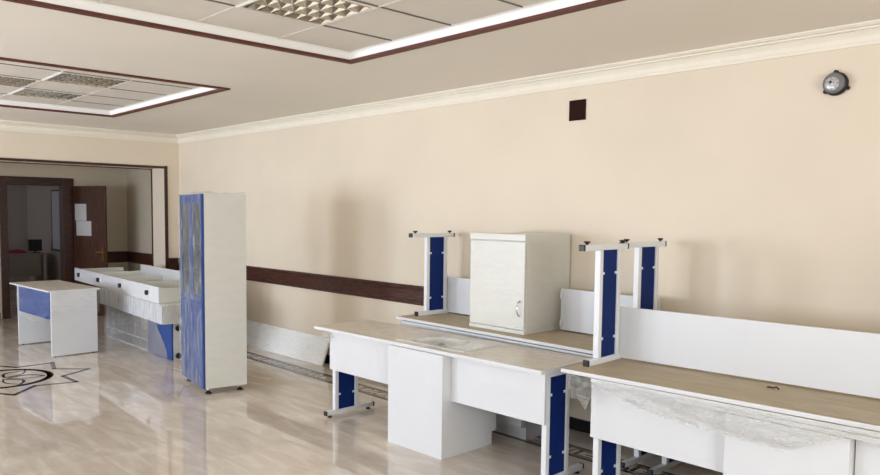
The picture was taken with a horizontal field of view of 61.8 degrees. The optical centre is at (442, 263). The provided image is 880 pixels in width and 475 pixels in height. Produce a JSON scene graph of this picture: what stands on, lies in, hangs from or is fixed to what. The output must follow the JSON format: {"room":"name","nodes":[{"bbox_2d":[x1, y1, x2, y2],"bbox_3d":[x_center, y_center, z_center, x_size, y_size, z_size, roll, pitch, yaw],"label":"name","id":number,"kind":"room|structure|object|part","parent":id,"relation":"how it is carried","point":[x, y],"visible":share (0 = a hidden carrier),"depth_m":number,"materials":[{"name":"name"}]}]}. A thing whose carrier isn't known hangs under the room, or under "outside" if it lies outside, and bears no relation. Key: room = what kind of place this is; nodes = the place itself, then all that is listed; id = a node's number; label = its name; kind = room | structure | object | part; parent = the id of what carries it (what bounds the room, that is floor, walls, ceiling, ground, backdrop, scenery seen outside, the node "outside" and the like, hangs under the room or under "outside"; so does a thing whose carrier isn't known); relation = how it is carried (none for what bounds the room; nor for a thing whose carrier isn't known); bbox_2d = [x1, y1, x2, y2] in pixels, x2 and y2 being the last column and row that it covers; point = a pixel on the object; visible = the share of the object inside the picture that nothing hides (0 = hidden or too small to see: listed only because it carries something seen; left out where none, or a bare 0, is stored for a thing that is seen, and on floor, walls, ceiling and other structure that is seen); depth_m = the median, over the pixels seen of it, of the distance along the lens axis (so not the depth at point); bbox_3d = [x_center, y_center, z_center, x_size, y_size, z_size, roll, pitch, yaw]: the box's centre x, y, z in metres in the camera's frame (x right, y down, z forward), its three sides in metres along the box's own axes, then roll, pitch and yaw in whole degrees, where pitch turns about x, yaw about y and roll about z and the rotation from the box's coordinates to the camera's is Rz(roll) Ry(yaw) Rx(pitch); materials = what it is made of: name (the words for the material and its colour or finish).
{"room":"office","nodes":[
{"label":"office","id":0,"kind":"room"},
{"bbox_2d":[7,185,60,290],"bbox_3d":[-8.890,-0.591,13.274,3.820,2.718,4.500,-3,5,-43],"label":"wall","id":1,"kind":"structure","parent":0,"point":[29,206],"depth_m":15.75,"materials":[{"name":"paint"}]},
{"bbox_2d":[51,190,59,250],"bbox_3d":[-7.581,-0.845,14.432,0.060,1.190,0.700,-3,5,-43],"label":"whiteboard","id":2,"kind":"object","parent":1,"relation":"attached to","point":[54,193],"visible":0.6,"depth_m":14.52,"materials":[{"name":"white plastic"}]},
{"bbox_2d":[0,162,127,318],"bbox_3d":[-8.181,-0.413,10.746,6.955,2.718,0.150,-3,5,-43],"label":"wall","id":3,"kind":"structure","parent":0,"point":[114,179],"depth_m":12.81,"materials":[{"name":"paint"}]},
{"bbox_2d":[0,176,74,318],"bbox_3d":[-6.704,-0.274,12.158,1.110,2.285,0.200,-3,5,-43],"label":"door frame","id":4,"kind":"structure","parent":3,"relation":"in","point":[65,185],"depth_m":12.16,"materials":[{"name":"brown wood"}]},
{"bbox_2d":[73,186,107,315],"bbox_3d":[-5.881,-0.210,12.232,0.780,2.145,0.094,3,4,27],"label":"door","id":5,"kind":"structure","parent":3,"relation":"in","point":[89,202],"depth_m":12.20,"materials":[{"name":"brown wood"}]},
{"bbox_3d":[-5.646,-0.145,12.094,0.130,0.220,0.054,3,4,27],"label":"handle","id":6,"kind":"part","parent":5,"relation":"part of","materials":[{"name":"gold metal"}]},
{"bbox_2d":[108,251,151,264],"bbox_3d":[-7.525,0.060,10.080,6.955,0.194,1.770,-3,5,-43],"label":"trim","id":7,"kind":"structure","parent":3,"relation":"attached to","point":[113,256],"depth_m":12.89,"materials":[{"name":"brown wood"}]},
{"bbox_2d":[0,130,179,270],"bbox_3d":[-7.531,-0.352,8.462,9.352,2.918,0.514,-3,5,-43],"label":"wall","id":8,"kind":"structure","parent":0,"point":[13,144],"depth_m":10.80,"materials":[{"name":"beige paint"}]},
{"bbox_2d":[0,158,168,268],"bbox_3d":[-6.024,-0.194,9.911,4.518,2.442,0.538,-3,5,-43],"label":"trim","id":9,"kind":"structure","parent":8,"relation":"attached to","point":[5,159],"depth_m":11.17,"materials":[{"name":"brown wood"}]},
{"bbox_2d":[0,120,177,143],"bbox_3d":[-7.298,-1.729,8.171,8.992,0.126,0.072,-3,5,-43],"label":"trim","id":10,"kind":"structure","parent":8,"relation":"attached to","point":[5,125],"depth_m":10.33,"materials":[{"name":"paint"}]},
{"bbox_2d":[169,258,179,269],"bbox_3d":[-4.138,0.013,11.350,0.179,0.194,0.028,-3,5,-43],"label":"trim","id":11,"kind":"structure","parent":8,"relation":"attached to","point":[174,263],"depth_m":11.34,"materials":[{"name":"brown wood"}]},
{"bbox_2d":[0,60,198,109],"bbox_3d":[-4.759,-1.714,6.355,4.619,0.036,2.849,-3,5,-43],"label":"ceiling","id":12,"kind":"structure","parent":0,"point":[10,70],"depth_m":7.39,"materials":[{"name":"tile"}]},
{"bbox_2d":[0,75,40,87],"bbox_3d":[-4.186,-1.759,6.901,0.598,0.083,0.594,-3,5,-43],"label":"ceiling light","id":13,"kind":"object","parent":12,"relation":"attached to","point":[8,81],"visible":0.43,"depth_m":7.01,"materials":[{"name":"metal"}]},
{"bbox_2d":[8,88,86,100],"bbox_3d":[-4.164,-1.815,7.747,0.598,0.083,0.594,-3,5,-43],"label":"ceiling light","id":14,"kind":"object","parent":12,"relation":"attached to","point":[25,92],"visible":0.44,"depth_m":7.77,"materials":[{"name":"metal"}]},
{"bbox_2d":[42,72,129,88],"bbox_3d":[-3.338,-1.748,6.880,0.598,0.083,0.594,-3,5,-43],"label":"ceiling light","id":15,"kind":"object","parent":12,"relation":"attached to","point":[62,77],"visible":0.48,"depth_m":6.90,"materials":[{"name":"metal"}]},
{"bbox_2d":[0,63,198,110],"bbox_3d":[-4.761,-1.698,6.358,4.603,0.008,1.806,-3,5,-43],"label":"trim","id":16,"kind":"structure","parent":12,"relation":"attached to","point":[0,63],"depth_m":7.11,"materials":[{"name":"white metal"}]},
{"bbox_2d":[0,87,213,114],"bbox_3d":[-4.759,-1.690,6.357,4.663,0.084,2.893,-3,5,-43],"label":"trim","id":17,"kind":"structure","parent":12,"relation":"attached to","point":[200,89],"depth_m":8.36,"materials":[{"name":"white paint"}]},
{"bbox_2d":[126,169,151,270],"bbox_3d":[-4.997,-0.598,12.541,0.145,2.918,1.920,-3,5,-43],"label":"wall","id":18,"kind":"structure","parent":0,"point":[139,227],"depth_m":12.68,"materials":[{"name":"paint"}]},
{"bbox_2d":[91,0,548,50],"bbox_3d":[-1.438,-1.446,2.924,4.692,0.036,2.814,-3,5,-43],"label":"ceiling","id":19,"kind":"structure","parent":0,"point":[383,23],"depth_m":4.58,"materials":[{"name":"tile"}]},
{"bbox_2d":[236,0,377,25],"bbox_3d":[-0.800,-1.548,4.333,0.598,0.083,0.594,-3,5,-43],"label":"ceiling light","id":20,"kind":"object","parent":19,"relation":"attached to","point":[314,12],"visible":0.92,"depth_m":4.40,"materials":[{"name":"metal"}]},
{"bbox_2d":[36,0,594,59],"bbox_3d":[-1.438,-1.422,2.925,4.736,0.084,2.858,-3,5,-43],"label":"ceiling light strip","id":21,"kind":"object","parent":19,"relation":"attached to","point":[89,5],"depth_m":4.69,"materials":[{"name":"white paint"}]},
{"bbox_2d":[98,0,553,51],"bbox_3d":[-1.267,-1.438,3.087,4.212,0.008,2.798,-3,5,-43],"label":"trim","id":22,"kind":"structure","parent":19,"relation":"attached to","point":[101,1],"depth_m":4.57,"materials":[{"name":"metal"}]},
{"bbox_2d":[206,0,522,40],"bbox_3d":[-1.428,-1.428,2.914,4.676,0.008,1.806,-3,5,-43],"label":"trim","id":23,"kind":"structure","parent":19,"relation":"attached to","point":[206,0],"depth_m":4.47,"materials":[{"name":"white metal"}]},
{"bbox_2d":[0,290,722,474],"bbox_3d":[-4.880,1.371,5.764,9.352,0.100,21.500,-3,5,-43],"label":"floor","id":24,"kind":"structure","parent":0,"point":[135,411],"depth_m":5.96,"materials":[{"name":"beige tile"}]},
{"bbox_2d":[9,251,46,280],"bbox_3d":[-8.380,0.238,14.585,0.800,0.900,0.640,-3,5,-43],"label":"office desk","id":25,"kind":"object","parent":24,"relation":"on","point":[29,263],"visible":0.62,"depth_m":14.40,"materials":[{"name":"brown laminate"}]},
{"bbox_2d":[9,249,26,252],"bbox_3d":[-8.371,-0.241,14.418,0.340,0.075,0.320,-3,5,-43],"label":"folded cloth","id":26,"kind":"object","parent":25,"relation":"on","point":[15,250],"visible":0.88,"depth_m":14.34,"materials":[{"name":"red fabric"}]},
{"bbox_3d":[-8.206,0.045,14.348,0.660,0.420,0.020,-3,5,-43],"label":"modesty panel","id":27,"kind":"part","parent":25,"relation":"part of","materials":[{"name":"grey laminate"}]},
{"bbox_2d":[28,239,41,252],"bbox_3d":[-8.147,-0.349,14.692,0.240,0.260,0.120,-3,5,-43],"label":"monitor","id":28,"kind":"object","parent":25,"relation":"on","point":[34,245],"visible":1,"depth_m":14.67,"materials":[{"name":"black plastic"}]},
{"bbox_3d":[-8.132,0.240,14.822,0.025,0.870,0.600,-3,5,-43],"label":"leg","id":29,"kind":"part","parent":25,"relation":"part of","materials":[{"name":"grey laminate"}]},
{"bbox_2d":[0,362,90,395],"bbox_3d":[-4.585,1.199,7.623,1.608,0.001,1.608,0,4,-16],"label":"decoration","id":30,"kind":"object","parent":24,"relation":"on","point":[49,374],"depth_m":7.73,"materials":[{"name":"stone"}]},
{"bbox_2d":[9,280,99,356],"bbox_3d":[-4.958,0.676,9.383,1.408,0.800,0.600,4,5,43],"label":"table","id":31,"kind":"object","parent":24,"relation":"on","point":[62,313],"visible":1,"depth_m":8.99,"materials":[{"name":"white laminate"}]},
{"bbox_3d":[-5.298,0.655,9.688,0.025,0.769,0.540,4,5,43],"label":"leg","id":32,"kind":"part","parent":31,"relation":"part of","materials":[{"name":"white laminate"}]},
{"bbox_3d":[-5.051,0.478,9.103,1.115,0.331,0.018,4,5,43],"label":"modesty panel","id":33,"kind":"part","parent":31,"relation":"part of","materials":[{"name":"blue laminate"}]},
{"bbox_3d":[-4.464,0.717,8.913,0.025,0.769,0.530,4,5,43],"label":"leg","id":34,"kind":"part","parent":31,"relation":"part of","materials":[{"name":"white laminate"}]},
{"bbox_2d":[105,305,180,360],"bbox_3d":[-3.761,0.849,9.588,0.494,0.456,2.320,-3,5,-43],"label":"base cabinet","id":35,"kind":"object","parent":24,"relation":"on","point":[158,339],"visible":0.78,"depth_m":9.22,"materials":[{"name":"white laminate"}]},
{"bbox_2d":[100,287,180,324],"bbox_3d":[-3.733,0.510,9.564,0.735,0.222,2.495,-3,5,-40],"label":"base cabinet","id":36,"kind":"object","parent":35,"relation":"on","point":[162,313],"visible":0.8,"depth_m":8.87,"materials":[{"name":"beige laminate"}]},
{"bbox_2d":[74,264,180,303],"bbox_3d":[-4.218,0.218,10.162,0.775,0.265,3.660,-3,5,-40],"label":"shelf unit","id":37,"kind":"object","parent":36,"relation":"on","point":[158,285],"visible":0.87,"depth_m":10.01,"materials":[{"name":"white laminate"}]},
{"bbox_3d":[-3.414,0.899,8.887,0.018,0.448,0.722,-3,5,-43],"label":"door","id":38,"kind":"part","parent":35,"relation":"part of","materials":[{"name":"blue laminate"}]},
{"bbox_2d":[178,193,246,393],"bbox_3d":[-2.323,0.260,7.402,0.447,1.956,0.805,-2,5,-34],"label":"tall cabinet","id":39,"kind":"object","parent":24,"relation":"on","point":[213,335],"visible":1,"depth_m":7.11,"materials":[{"name":"beige laminate"}]},
{"bbox_3d":[-2.591,-0.170,7.427,0.018,1.045,0.392,-2,5,-34],"label":"glass door","id":40,"kind":"part","parent":39,"relation":"part of","materials":[{"name":"glass"}]},
{"bbox_3d":[-2.591,-0.170,7.427,0.004,0.929,0.276,-2,5,-34],"label":"glass","id":41,"kind":"part","parent":39,"relation":"part of","materials":[{"name":"grey glass"}]},
{"bbox_3d":[-2.602,0.762,7.490,0.018,0.816,0.392,-2,5,-34],"label":"door","id":42,"kind":"part","parent":39,"relation":"part of","materials":[{"name":"blue laminate"}]},
{"bbox_3d":[-2.368,-0.146,7.100,0.004,0.929,0.276,-2,5,-34],"label":"glass","id":43,"kind":"part","parent":39,"relation":"part of","materials":[{"name":"grey glass"}]},
{"bbox_3d":[-2.368,-0.146,7.100,0.018,1.045,0.392,-2,5,-34],"label":"glass door","id":44,"kind":"part","parent":39,"relation":"part of","materials":[{"name":"blue laminate"}]},
{"bbox_3d":[-2.379,0.787,7.163,0.018,0.816,0.392,-2,5,-34],"label":"door","id":45,"kind":"part","parent":39,"relation":"part of","materials":[{"name":"blue laminate"}]},
{"bbox_2d":[247,320,329,365],"bbox_3d":[-2.203,0.952,9.386,0.134,0.311,2.505,-3,5,-43],"label":"panel","id":46,"kind":"object","parent":24,"relation":"on","point":[302,346],"visible":0.7,"depth_m":9.06,"materials":[{"name":"white paint"}]},
{"bbox_2d":[388,344,495,459],"bbox_3d":[0.012,1.006,5.665,0.628,0.754,0.590,-3,5,-45],"label":"base cabinet","id":47,"kind":"object","parent":24,"relation":"on","point":[423,418],"visible":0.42,"depth_m":5.42,"materials":[{"name":"white laminate"}]},
{"bbox_2d":[314,319,589,474],"bbox_3d":[-0.036,0.985,5.725,0.602,0.786,2.460,-3,5,-45],"label":"desk","id":48,"kind":"object","parent":24,"relation":"on","point":[524,383],"visible":0.94,"depth_m":5.14,"materials":[{"name":"white laminate"}]},
{"bbox_3d":[-0.846,0.934,6.427,0.178,0.660,0.018,-3,5,-45],"label":"infill panel","id":49,"kind":"part","parent":48,"relation":"part of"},
{"bbox_3d":[-0.657,0.771,6.019,0.018,0.330,0.868,-3,5,-45],"label":"modesty panel","id":50,"kind":"part","parent":48,"relation":"part of","materials":[{"name":"white laminate"}]},
{"bbox_3d":[0.364,0.851,4.992,0.018,0.330,0.838,-3,5,-45],"label":"modesty panel","id":51,"kind":"part","parent":48,"relation":"part of","materials":[{"name":"white laminate"}]},
{"bbox_3d":[0.745,1.059,4.826,0.178,0.660,0.018,-3,5,-45],"label":"infill panel","id":52,"kind":"part","parent":48,"relation":"part of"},
{"bbox_2d":[247,351,675,474],"bbox_3d":[0.475,1.363,6.036,0.220,0.001,13.516,-3,5,-43],"label":"trim","id":53,"kind":"structure","parent":24,"relation":"on","point":[251,353],"depth_m":7.18,"materials":[{"name":"stone"}]},
{"bbox_2d":[494,413,541,439],"bbox_3d":[0.588,0.985,6.071,0.540,0.754,0.590,-3,5,-43],"label":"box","id":54,"kind":"object","parent":24,"relation":"on","point":[515,427],"visible":0.12,"depth_m":5.82,"materials":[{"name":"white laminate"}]},
{"bbox_3d":[0.524,0.955,5.804,0.018,0.639,0.289,-3,5,-43],"label":"door","id":55,"kind":"part","parent":54,"relation":"part of","materials":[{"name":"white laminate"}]},
{"bbox_2d":[400,322,659,469],"bbox_3d":[0.632,0.974,6.033,0.602,0.781,2.340,-3,5,-43],"label":"desk","id":56,"kind":"object","parent":24,"relation":"on","point":[639,455],"visible":0.21,"depth_m":5.78,"materials":[{"name":"white laminate"}]},
{"bbox_2d":[402,320,592,357],"bbox_3d":[0.567,0.573,6.014,0.580,0.018,2.140,-3,5,-42],"label":"tabletop","id":57,"kind":"object","parent":56,"relation":"on","point":[403,321],"visible":0.24,"depth_m":5.69,"materials":[{"name":"white laminate"}]},
{"bbox_2d":[396,231,666,353],"bbox_3d":[0.623,0.163,5.911,0.602,0.795,2.420,-3,5,-42],"label":"desk","id":58,"kind":"object","parent":57,"relation":"on","point":[446,298],"visible":0.66,"depth_m":5.82,"materials":[{"name":"white laminate"}]},
{"bbox_3d":[-0.062,0.094,6.785,0.178,0.674,0.018,-3,5,-42],"label":"infill panel","id":59,"kind":"part","parent":58,"relation":"part of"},
{"bbox_3d":[0.270,0.307,6.647,0.018,0.330,0.718,-3,5,-42],"label":"modesty panel","id":60,"kind":"part","parent":58,"relation":"part of","materials":[{"name":"white laminate"}]},
{"bbox_2d":[469,232,569,334],"bbox_3d":[0.628,0.141,6.018,0.597,0.774,0.611,-3,5,-43],"label":"upper cabinet","id":61,"kind":"object","parent":58,"relation":"on","point":[517,279],"visible":0.99,"depth_m":5.82,"materials":[{"name":"beige laminate"}]},
{"bbox_3d":[0.436,0.162,5.852,0.018,0.680,0.584,-3,5,-43],"label":"door","id":62,"kind":"part","parent":61,"relation":"part of","materials":[{"name":"beige laminate"}]},
{"bbox_3d":[1.250,0.390,5.567,0.018,0.330,0.878,-3,5,-42],"label":"modesty panel","id":63,"kind":"part","parent":58,"relation":"part of","materials":[{"name":"white laminate"}]},
{"bbox_3d":[1.424,0.221,5.147,0.178,0.674,0.018,-3,5,-42],"label":"infill panel","id":64,"kind":"part","parent":58,"relation":"part of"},
{"bbox_3d":[1.281,0.816,5.668,0.018,0.330,0.900,-3,5,-43],"label":"modesty panel","id":65,"kind":"part","parent":56,"relation":"part of","materials":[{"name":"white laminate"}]},
{"bbox_2d":[647,456,684,474],"bbox_3d":[2.379,1.116,4.222,0.602,0.781,2.440,-3,5,-43],"label":"desk","id":66,"kind":"object","parent":24,"relation":"on","point":[667,463],"visible":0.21,"depth_m":5.05,"materials":[{"name":"white metal"}]},
{"bbox_2d":[590,382,879,474],"bbox_3d":[1.938,1.144,3.733,0.602,0.781,2.517,-3,5,-43],"label":"desk","id":67,"kind":"object","parent":24,"relation":"on","point":[685,431],"visible":0.45,"depth_m":4.10,"materials":[{"name":"white laminate"}]},
{"bbox_3d":[1.028,1.080,4.572,0.178,0.660,0.018,-3,5,-43],"label":"infill panel","id":68,"kind":"part","parent":67,"relation":"part of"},
{"bbox_3d":[1.208,0.917,4.161,0.018,0.330,0.868,-3,5,-43],"label":"modesty panel","id":69,"kind":"part","parent":67,"relation":"part of","materials":[{"name":"white laminate"}]},
{"bbox_2d":[591,378,879,437],"bbox_3d":[1.902,0.738,3.738,2.300,0.026,0.580,4,5,44],"label":"tabletop","id":70,"kind":"object","parent":67,"relation":"on","point":[820,423],"visible":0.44,"depth_m":3.69,"materials":[{"name":"white laminate"}]},
{"bbox_2d":[561,240,879,430],"bbox_3d":[1.822,0.318,3.804,2.460,0.795,0.602,4,5,43],"label":"desk","id":71,"kind":"object","parent":70,"relation":"on","point":[823,374],"visible":1,"depth_m":4.15,"materials":[{"name":"white laminate"}]},
{"bbox_3d":[1.044,0.250,4.649,0.018,0.674,0.178,4,5,43],"label":"infill panel","id":72,"kind":"part","parent":71,"relation":"part of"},
{"bbox_2d":[622,393,823,446],"bbox_3d":[1.444,0.784,3.679,0.039,0.190,1.640,-3,5,-43],"label":"plastic film","id":73,"kind":"object","parent":71,"relation":"hanging from","point":[639,405],"visible":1,"depth_m":3.58,"materials":[{"name":"white"}]},
{"bbox_3d":[1.690,0.484,4.249,1.556,0.330,0.018,4,5,43],"label":"modesty panel","id":74,"kind":"part","parent":71,"relation":"part of","materials":[{"name":"white laminate"}]},
{"bbox_3d":[2.213,0.999,3.107,0.018,0.330,0.853,-3,5,-43],"label":"modesty panel","id":75,"kind":"part","parent":67,"relation":"part of","materials":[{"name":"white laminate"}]},
{"bbox_2d":[723,413,855,474],"bbox_3d":[1.867,1.152,3.795,0.580,0.754,0.590,-3,5,-43],"label":"base cabinet","id":76,"kind":"object","parent":24,"relation":"on","point":[750,448],"visible":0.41,"depth_m":3.59,"materials":[{"name":"white laminate"}]},
{"bbox_2d":[0,0,879,134],"bbox_3d":[-4.846,-1.590,5.565,9.352,0.400,21.500,-3,5,-43],"label":"ceiling","id":77,"kind":"structure","parent":0,"point":[264,84],"depth_m":5.37,"materials":[{"name":"paint"}]},
{"bbox_2d":[0,57,229,116],"bbox_3d":[-4.760,-1.638,6.360,4.775,0.020,3.005,-3,5,-43],"label":"trim","id":78,"kind":"structure","parent":77,"relation":"attached to","point":[217,89],"depth_m":6.91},
{"bbox_2d":[3,0,624,63],"bbox_3d":[-1.439,-1.370,2.929,4.848,0.020,2.970,-3,5,-43],"label":"trim","id":79,"kind":"structure","parent":77,"relation":"attached to","point":[596,3],"depth_m":4.60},
{"bbox_2d":[398,334,498,351],"bbox_3d":[0.033,0.613,5.608,0.395,0.027,0.728,-3,5,-43],"label":"plastic wrap","id":80,"kind":"object","parent":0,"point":[449,343],"depth_m":5.63,"materials":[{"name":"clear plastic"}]},
{"bbox_2d":[179,44,879,421],"bbox_3d":[0.929,-0.108,6.250,0.150,2.918,14.366,-3,5,-43],"label":"wall","id":81,"kind":"structure","parent":0,"point":[761,185],"depth_m":5.69,"materials":[{"name":"beige paint"}]},
{"bbox_2d":[179,258,423,305],"bbox_3d":[0.797,0.409,6.289,0.028,0.194,14.146,-3,5,-43],"label":"trim","id":82,"kind":"structure","parent":81,"relation":"attached to","point":[388,291],"depth_m":8.32,"materials":[{"name":"brown wood"}]},
{"bbox_2d":[324,355,590,433],"bbox_3d":[0.785,1.295,6.360,0.014,0.100,14.166,-3,5,-43],"label":"baseboard","id":83,"kind":"structure","parent":81,"relation":"attached to","point":[576,424],"depth_m":6.01,"materials":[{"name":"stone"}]},
{"bbox_2d":[176,19,879,143],"bbox_3d":[0.799,-1.502,6.149,0.072,0.126,14.156,-3,5,-43],"label":"trim","id":84,"kind":"structure","parent":81,"relation":"attached to","point":[865,33],"depth_m":5.67,"materials":[{"name":"paint"}]},
{"bbox_2d":[569,99,585,120],"bbox_3d":[1.086,-1.232,5.905,0.012,0.162,0.158,-3,5,-43],"label":"wall plate","id":85,"kind":"object","parent":81,"relation":"attached to","point":[577,108],"visible":1,"depth_m":5.90,"materials":[{"name":"brown wood"}]},
{"bbox_2d":[823,70,849,95],"bbox_3d":[2.395,-1.106,4.482,0.080,0.158,0.152,-3,5,-43],"label":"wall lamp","id":86,"kind":"object","parent":81,"relation":"attached to","point":[836,83],"visible":1,"depth_m":4.46,"materials":[{"name":"silver plastic"}]}
]}

